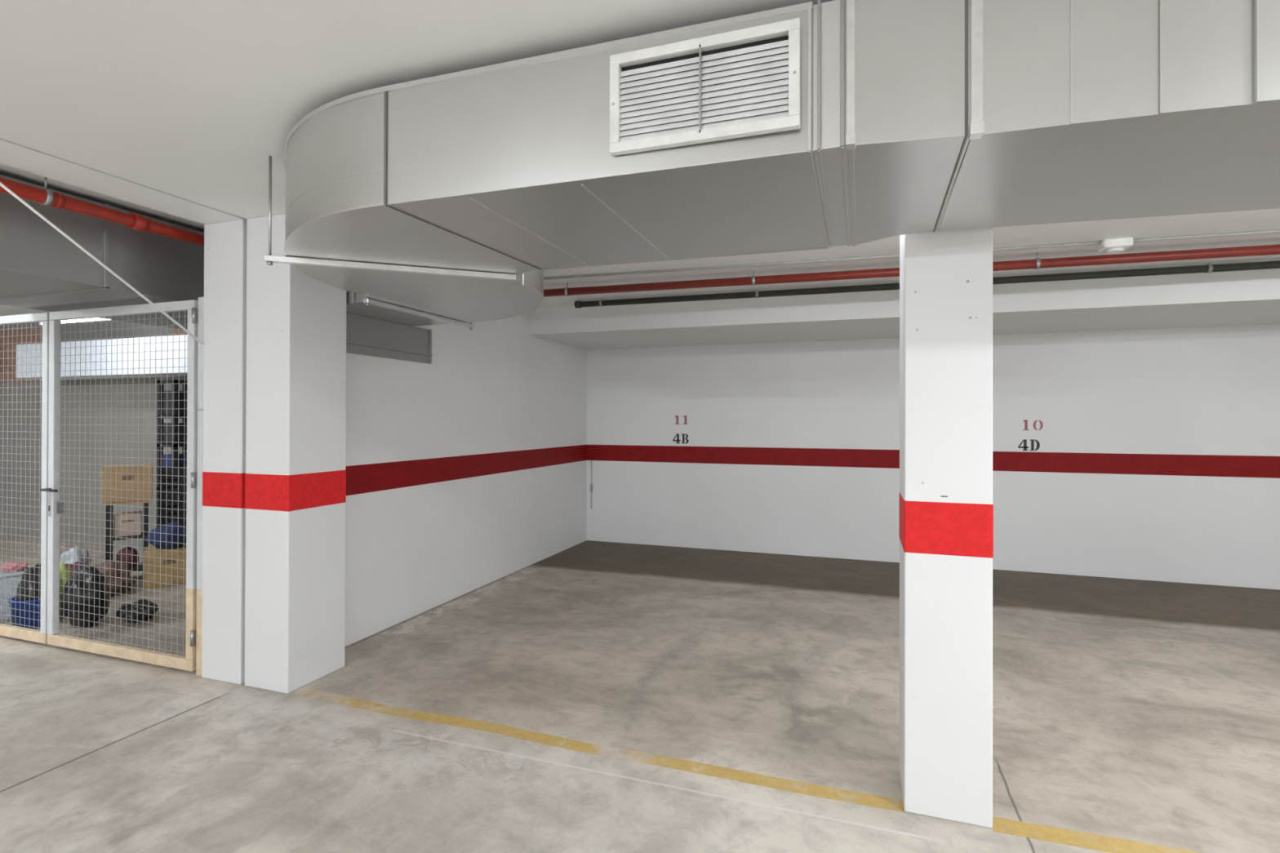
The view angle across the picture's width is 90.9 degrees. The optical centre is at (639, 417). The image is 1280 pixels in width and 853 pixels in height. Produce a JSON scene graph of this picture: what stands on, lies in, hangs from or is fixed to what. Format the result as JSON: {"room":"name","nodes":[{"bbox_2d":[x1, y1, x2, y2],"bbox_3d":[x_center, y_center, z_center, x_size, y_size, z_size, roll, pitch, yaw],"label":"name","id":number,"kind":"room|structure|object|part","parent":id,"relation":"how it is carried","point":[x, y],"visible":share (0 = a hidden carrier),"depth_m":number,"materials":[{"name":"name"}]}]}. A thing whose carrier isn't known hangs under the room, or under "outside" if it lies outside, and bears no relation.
{"room":"parking garage","nodes":[
{"label":"parking garage","id":0,"kind":"room"},
{"bbox_2d":[39,317,111,324],"bbox_3d":[-5.283,-0.945,5.969,1.240,0.090,0.080,0,0,19],"label":"ceiling lamp","id":1,"kind":"object","parent":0,"point":[97,318],"visible":0.07,"depth_m":5.96,"materials":[{"name":"white plastic"}]},
{"bbox_2d":[0,320,187,550],"bbox_3d":[-5.176,0.040,7.083,7.572,2.950,0.215,0,0,19],"label":"wall","id":2,"kind":"structure","parent":0,"point":[74,398],"depth_m":7.52,"materials":[{"name":"paint"}]},
{"bbox_2d":[16,334,187,380],"bbox_3d":[-5.741,-0.634,6.936,2.800,0.385,0.430,0,0,19],"label":"duct","id":3,"kind":"object","parent":2,"relation":"attached to","point":[144,356],"visible":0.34,"depth_m":6.65,"materials":[{"name":"silver metal"}]},
{"bbox_2d":[0,163,204,315],"bbox_3d":[-6.888,-1.343,2.400,7.410,0.230,16.000,0,0,19],"label":"ceiling","id":4,"kind":"structure","parent":0,"point":[5,310],"depth_m":3.54,"materials":[{"name":"white paint"}]},
{"bbox_2d":[0,174,204,329],"bbox_3d":[-3.680,-0.948,3.337,1.255,0.476,5.880,0,0,19],"label":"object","id":5,"kind":"structure","parent":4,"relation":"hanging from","point":[41,268],"depth_m":3.53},
{"bbox_2d":[0,177,204,246],"bbox_3d":[-2.871,-1.119,3.067,0.086,0.193,5.900,0,0,19],"label":"pipe","id":6,"kind":"object","parent":4,"relation":"attached to","point":[46,197],"visible":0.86,"depth_m":3.23,"materials":[{"name":"metal"}]},
{"bbox_2d":[344,312,586,647],"bbox_3d":[-1.316,0.047,6.290,0.242,2.950,4.980,0,0,19],"label":"wall","id":7,"kind":"structure","parent":0,"point":[466,468],"depth_m":5.32,"materials":[{"name":"white paint"}]},
{"bbox_2d":[0,536,1279,852],"bbox_3d":[-0.949,1.598,0.322,20.000,0.201,16.000,0,0,19],"label":"floor","id":8,"kind":"structure","parent":0,"point":[589,696],"depth_m":3.08,"materials":[{"name":"concrete"}]},
{"bbox_2d":[0,565,34,622],"bbox_3d":[-4.700,1.329,4.728,0.300,0.355,0.240,0,0,-43],"label":"storage box","id":9,"kind":"object","parent":8,"relation":"on","point":[19,575],"visible":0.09,"depth_m":4.63,"materials":[{"name":"plastic"}]},
{"bbox_2d":[0,561,28,572],"bbox_3d":[-4.704,1.118,4.729,0.178,0.066,0.159,0,0,19],"label":"rag","id":10,"kind":"object","parent":9,"relation":"on","point":[4,566],"visible":0.8,"depth_m":4.69,"materials":[{"name":"fabric"}]},
{"bbox_3d":[-4.700,1.165,4.729,0.300,0.025,0.240,0,0,-43],"label":"lid","id":11,"kind":"part","parent":9,"relation":"part of","materials":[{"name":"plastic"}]},
{"bbox_2d":[7,595,40,629],"bbox_3d":[-4.370,1.401,4.539,0.272,0.212,0.264,0,0,19],"label":"tub","id":12,"kind":"object","parent":8,"relation":"on","point":[28,622],"visible":0.38,"depth_m":4.44,"materials":[{"name":"plastic"}]},
{"bbox_2d":[16,564,40,601],"bbox_3d":[-4.370,1.272,4.540,0.174,0.429,0.168,0,0,35],"label":"bundle","id":13,"kind":"object","parent":12,"relation":"in","point":[33,593],"visible":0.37,"depth_m":4.49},
{"bbox_2d":[0,311,49,644],"bbox_3d":[-4.510,0.398,4.358,1.340,2.173,0.040,0,0,19],"label":"gate","id":14,"kind":"object","parent":8,"relation":"on","point":[40,636],"visible":0.84,"depth_m":4.19,"materials":[{"name":"grey metal"}]},
{"bbox_3d":[-4.513,1.452,4.353,1.340,0.065,0.040,0,0,19],"label":"rail","id":15,"kind":"part","parent":14,"relation":"part of","materials":[{"name":"beige wood"}]},
{"bbox_3d":[-4.507,-0.661,4.362,1.340,0.055,0.040,0,0,19],"label":"rail","id":16,"kind":"part","parent":14,"relation":"part of","materials":[{"name":"grey metal"}]},
{"bbox_2d":[59,561,71,617],"bbox_3d":[-4.399,1.301,4.784,0.138,0.414,0.133,0,0,19],"label":"shopping bag","id":17,"kind":"object","parent":8,"relation":"on","point":[61,565],"visible":0.2,"depth_m":4.75,"materials":[{"name":"plastic"}]},
{"bbox_2d":[65,561,85,574],"bbox_3d":[-4.579,1.342,5.105,0.260,0.334,0.269,0,0,-22],"label":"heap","id":18,"kind":"object","parent":8,"relation":"on","point":[71,566],"visible":0.07,"depth_m":5.06,"materials":[{"name":"fabric"}]},
{"bbox_2d":[61,565,110,627],"bbox_3d":[-4.025,1.297,4.577,0.314,0.422,0.259,0,0,19],"label":"bag","id":19,"kind":"object","parent":8,"relation":"on","point":[82,584],"visible":0.8,"depth_m":4.50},
{"bbox_2d":[60,546,91,566],"bbox_3d":[-4.827,1.306,5.381,0.206,0.406,0.257,0,0,-40],"label":"shopping bag","id":20,"kind":"object","parent":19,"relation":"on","point":[77,553],"visible":0.23,"depth_m":5.33,"materials":[{"name":"plastic"}]},
{"bbox_2d":[94,560,135,595],"bbox_3d":[-4.540,1.367,5.389,0.405,0.285,0.362,0,0,-12],"label":"heap","id":21,"kind":"object","parent":8,"relation":"on","point":[125,582],"visible":0.48,"depth_m":5.32,"materials":[{"name":"fabric"}]},
{"bbox_2d":[104,500,148,572],"bbox_3d":[-4.749,1.141,5.837,0.310,0.740,0.310,0,0,-38],"label":"stand","id":22,"kind":"object","parent":8,"relation":"on","point":[145,503],"visible":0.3,"depth_m":5.74,"materials":[{"name":"black plastic"}]},
{"bbox_3d":[-4.772,1.151,5.654,0.040,0.720,0.040,0,0,-38],"label":"leg","id":23,"kind":"part","parent":22,"relation":"part of","materials":[{"name":"black plastic"}]},
{"bbox_3d":[-4.931,1.151,5.859,0.040,0.720,0.040,0,0,-38],"label":"leg","id":24,"kind":"part","parent":22,"relation":"part of","materials":[{"name":"black plastic"}]},
{"bbox_2d":[101,463,152,503],"bbox_3d":[-4.747,0.610,5.838,0.362,0.321,0.301,0,0,-38],"label":"cardboard box","id":25,"kind":"object","parent":22,"relation":"on","point":[143,495],"visible":0.94,"depth_m":5.72,"materials":[{"name":"brown cardboard"}]},
{"bbox_2d":[115,546,138,567],"bbox_3d":[-4.750,1.296,5.837,0.168,0.186,0.169,0,0,6],"label":"cloth bundle","id":26,"kind":"object","parent":22,"relation":"on","point":[132,558],"visible":0.69,"depth_m":5.79,"materials":[{"name":"red fabric"}]},
{"bbox_2d":[113,511,142,537],"bbox_3d":[-4.748,0.990,5.837,0.202,0.201,0.201,0,0,-38],"label":"cardboard box","id":27,"kind":"object","parent":22,"relation":"on","point":[136,518],"visible":0.92,"depth_m":5.77,"materials":[{"name":"beige cardboard"}]},
{"bbox_3d":[-4.566,1.152,5.814,0.040,0.720,0.040,0,0,-38],"label":"leg","id":28,"kind":"part","parent":22,"relation":"part of","materials":[{"name":"black plastic"}]},
{"bbox_2d":[115,598,158,622],"bbox_3d":[-3.733,1.435,4.673,0.305,0.150,0.223,0,0,19],"label":"bag","id":29,"kind":"object","parent":8,"relation":"on","point":[140,601],"visible":0.76,"depth_m":4.61,"materials":[{"name":"black fabric"}]},
{"bbox_2d":[143,542,186,589],"bbox_3d":[-4.301,1.352,5.754,0.362,0.321,0.321,0,0,-37],"label":"cardboard box","id":30,"kind":"object","parent":8,"relation":"on","point":[179,556],"visible":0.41,"depth_m":5.61,"materials":[{"name":"brown cardboard"}]},
{"bbox_2d":[146,521,186,548],"bbox_3d":[-4.309,1.075,5.751,0.310,0.231,0.312,0,0,19],"label":"cloth sack","id":31,"kind":"object","parent":30,"relation":"on","point":[170,529],"visible":0.77,"depth_m":5.66,"materials":[{"name":"blue fabric"}]},
{"bbox_2d":[156,379,186,527],"bbox_3d":[-4.901,0.565,6.707,0.260,1.900,0.300,0,0,19],"label":"shelf rack","id":32,"kind":"object","parent":8,"relation":"on","point":[175,388],"visible":0.34,"depth_m":6.59,"materials":[{"name":"black plastic"}]},
{"bbox_3d":[-5.047,0.564,6.621,0.040,1.900,0.040,0,0,19],"label":"leg","id":33,"kind":"part","parent":32,"relation":"part of","materials":[{"name":"black plastic"}]},
{"bbox_2d":[162,390,186,415],"bbox_3d":[-4.902,-0.146,6.701,0.170,0.260,0.240,0,0,19],"label":"storage box","id":34,"kind":"object","parent":32,"relation":"on","point":[181,403],"visible":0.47,"depth_m":6.61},
{"bbox_2d":[162,422,186,444],"bbox_3d":[-4.903,0.173,6.699,0.170,0.220,0.240,0,0,19],"label":"storage box","id":35,"kind":"object","parent":32,"relation":"on","point":[182,439],"visible":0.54,"depth_m":6.61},
{"bbox_2d":[162,453,186,466],"bbox_3d":[-4.904,0.564,6.698,0.170,0.340,0.240,0,0,19],"label":"storage box","id":36,"kind":"object","parent":32,"relation":"on","point":[184,455],"visible":0.29,"depth_m":6.62,"materials":[{"name":"blue plastic"}]},
{"bbox_3d":[-4.840,0.564,6.548,0.040,1.900,0.040,0,0,19],"label":"leg","id":37,"kind":"part","parent":32,"relation":"part of","materials":[{"name":"black plastic"}]},
{"bbox_3d":[-4.962,0.565,6.866,0.040,1.900,0.040,0,0,19],"label":"leg","id":38,"kind":"part","parent":32,"relation":"part of","materials":[{"name":"black plastic"}]},
{"bbox_2d":[195,297,204,675],"bbox_3d":[-2.552,0.403,3.698,0.067,2.210,0.065,0,0,19],"label":"gate post","id":39,"kind":"object","parent":8,"relation":"on","point":[201,300],"visible":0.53,"depth_m":3.67,"materials":[{"name":"grey metal"}]},
{"bbox_2d":[40,299,198,671],"bbox_3d":[-3.232,0.399,3.890,1.351,2.173,0.088,0,0,19],"label":"gate","id":40,"kind":"object","parent":39,"relation":"attached to","point":[188,663],"visible":0.99,"depth_m":3.91,"materials":[{"name":"grey metal"}]},
{"bbox_3d":[-3.795,0.472,4.063,0.145,0.018,0.046,0,0,19],"label":"door handle","id":41,"kind":"part","parent":40,"relation":"part of","materials":[{"name":"black plastic"}]},
{"bbox_3d":[-3.846,0.562,4.103,0.027,0.170,0.006,0,0,19],"label":"lock plate","id":42,"kind":"part","parent":40,"relation":"part of","materials":[{"name":"silver metal"}]},
{"bbox_3d":[-3.236,1.453,3.910,1.333,0.065,0.040,0,0,19],"label":"rail","id":43,"kind":"part","parent":40,"relation":"part of","materials":[{"name":"beige wood"}]},
{"bbox_3d":[-3.231,-0.660,3.918,1.333,0.055,0.040,0,0,19],"label":"rail","id":44,"kind":"part","parent":40,"relation":"part of","materials":[{"name":"grey metal"}]},
{"bbox_3d":[-2.553,1.258,3.696,0.063,0.500,0.062,0,0,19],"label":"post","id":45,"kind":"part","parent":39,"relation":"part of","materials":[{"name":"beige wood"}]},
{"bbox_3d":[-2.550,0.153,3.700,0.063,1.710,0.062,0,0,19],"label":"post","id":46,"kind":"part","parent":39,"relation":"part of","materials":[{"name":"grey metal"}]},
{"bbox_2d":[201,219,247,684],"bbox_3d":[-2.323,0.196,3.789,0.308,2.626,0.411,0,0,19],"label":"pillar","id":47,"kind":"structure","parent":8,"relation":"on","point":[224,337],"depth_m":3.59,"materials":[{"name":"white paint"}]},
{"bbox_2d":[0,182,204,345],"bbox_3d":[-2.734,-0.819,3.104,0.013,0.798,1.170,0,0,21],"label":"cable","id":48,"kind":"object","parent":47,"relation":"attached to","point":[2,185],"visible":1,"depth_m":3.14,"materials":[{"name":"white plastic"}]},
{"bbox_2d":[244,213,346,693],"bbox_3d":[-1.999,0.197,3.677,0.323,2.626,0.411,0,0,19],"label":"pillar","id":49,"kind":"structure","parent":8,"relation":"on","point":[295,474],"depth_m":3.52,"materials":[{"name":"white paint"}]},
{"bbox_2d":[898,227,993,828],"bbox_3d":[1.208,0.200,2.514,0.304,2.626,0.319,0,0,19],"label":"pillar","id":50,"kind":"structure","parent":8,"relation":"on","point":[946,506],"depth_m":2.37,"materials":[{"name":"white paint"}]},
{"bbox_3d":[-4.539,1.388,6.228,0.380,0.252,0.280,0,0,-37],"label":"plastic crate","id":51,"kind":"object","parent":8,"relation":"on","visible":0},
{"bbox_2d":[156,519,186,528],"bbox_3d":[-4.538,1.133,6.229,0.380,0.252,0.280,0,0,-37],"label":"plastic crate","id":52,"kind":"object","parent":51,"relation":"on","point":[181,521],"visible":0.16,"depth_m":6.08,"materials":[{"name":"black plastic"}]},
{"bbox_2d":[156,493,186,522],"bbox_3d":[-4.538,0.879,6.230,0.380,0.252,0.280,0,0,-37],"label":"plastic crate","id":53,"kind":"object","parent":52,"relation":"on","point":[166,504],"visible":0.56,"depth_m":6.09,"materials":[{"name":"black plastic"}]},
{"bbox_2d":[157,466,186,495],"bbox_3d":[-4.537,0.625,6.231,0.380,0.252,0.280,0,0,-37],"label":"plastic crate","id":54,"kind":"object","parent":53,"relation":"on","point":[162,479],"visible":0.6,"depth_m":6.09,"materials":[{"name":"black plastic"}]},
{"bbox_2d":[0,0,1279,308],"bbox_3d":[2.713,-1.248,-0.936,12.262,0.250,16.000,0,0,19],"label":"ceiling","id":55,"kind":"structure","parent":0,"point":[189,100],"depth_m":2.10,"materials":[{"name":"white paint"}]},
{"bbox_2d":[0,137,247,224],"bbox_3d":[-4.064,-1.304,-1.228,0.305,0.324,11.000,0,0,19],"label":"beam","id":56,"kind":"structure","parent":55,"relation":"attached to","point":[12,154],"depth_m":3.03,"materials":[{"name":"white paint"}]},
{"bbox_2d":[263,155,515,280],"bbox_3d":[-1.103,-0.883,2.870,1.064,0.468,0.036,0,0,-20],"label":"hanger","id":57,"kind":"object","parent":55,"relation":"hanging from","point":[269,259],"visible":1,"depth_m":2.81,"materials":[{"name":"metal"}]},
{"bbox_3d":[-1.586,-0.885,2.699,0.012,0.468,0.011,0,0,19],"label":"threaded rod","id":58,"kind":"part","parent":57,"relation":"part of","materials":[{"name":"metal"}]},
{"bbox_2d":[363,296,474,329],"bbox_3d":[-1.414,-0.879,4.153,0.036,0.468,1.070,0,0,19],"label":"hanger","id":59,"kind":"object","parent":55,"relation":"hanging from","point":[367,301],"visible":0.82,"depth_m":4.03,"materials":[{"name":"metal"}]},
{"bbox_2d":[284,0,1279,363],"bbox_3d":[0.344,-0.750,2.454,6.086,0.651,2.030,0,0,33],"label":"air duct","id":60,"kind":"object","parent":55,"relation":"hanging from","point":[802,126],"visible":0.94,"depth_m":1.80,"materials":[{"name":"metal"}]},
{"bbox_3d":[-1.826,-0.554,4.426,0.040,0.265,1.098,0,0,19],"label":"plate","id":61,"kind":"part","parent":60,"relation":"part of","materials":[{"name":"grey metal"}]},
{"bbox_2d":[609,17,800,155],"bbox_3d":[0.167,-0.886,1.715,0.524,0.277,0.040,0,0,19],"label":"vent grille","id":62,"kind":"object","parent":60,"relation":"attached to","point":[742,86],"depth_m":1.70,"materials":[{"name":"metal"}]},
{"bbox_2d":[543,244,1279,297],"bbox_3d":[3.026,-1.046,4.117,9.399,0.110,0.072,0,0,16],"label":"pipe","id":63,"kind":"object","parent":55,"relation":"attached to","point":[1264,250],"visible":0.94,"depth_m":4.46,"materials":[{"name":"metal"}]},
{"bbox_2d":[543,229,1279,279],"bbox_3d":[2.960,-1.093,3.926,9.402,0.017,0.018,0,0,16],"label":"conduit","id":64,"kind":"object","parent":55,"relation":"attached to","point":[1275,230],"visible":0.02,"depth_m":4.31,"materials":[{"name":"red metal"}]},
{"bbox_2d":[573,260,1279,308],"bbox_3d":[3.554,-1.061,4.635,8.733,0.074,0.066,0,0,18],"label":"drain pipe","id":65,"kind":"object","parent":55,"relation":"attached to","point":[1209,268],"visible":1,"depth_m":4.86,"materials":[{"name":"metal"}]},
{"bbox_2d":[1097,236,1133,253],"bbox_3d":[2.959,-1.065,3.921,0.155,0.075,0.120,0,0,19],"label":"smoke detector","id":66,"kind":"object","parent":55,"relation":"attached to","point":[1111,246],"visible":0.99,"depth_m":3.88,"materials":[{"name":"white plastic"}]},
{"bbox_3d":[2.959,-1.038,3.921,0.090,0.020,0.090,0,0,19],"label":"lid","id":67,"kind":"part","parent":66,"relation":"part of","materials":[{"name":"white plastic"}]},
{"bbox_2d":[586,324,1279,590],"bbox_3d":[5.130,0.062,5.911,12.188,2.950,0.202,0,0,19],"label":"wall","id":68,"kind":"structure","parent":0,"point":[1153,455],"depth_m":6.30,"materials":[{"name":"white paint"}]},
{"bbox_2d":[590,460,592,508],"bbox_3d":[-0.600,0.835,7.782,0.030,0.590,0.020,0,0,19],"label":"hanging cord","id":69,"kind":"object","parent":68,"relation":"hanging from","point":[591,484],"visible":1,"depth_m":7.78,"materials":[{"name":"white plastic"}]},
{"bbox_3d":[-0.600,0.835,7.784,0.009,0.590,0.009,0,0,42],"label":"cord","id":70,"kind":"part","parent":69,"relation":"part of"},
{"bbox_2d":[528,268,1279,349],"bbox_3d":[4.859,-0.964,5.128,12.188,0.262,1.468,0,0,19],"label":"beam","id":71,"kind":"structure","parent":68,"relation":"attached to","point":[1242,297],"depth_m":5.51,"materials":[{"name":"white paint"}]}
]}

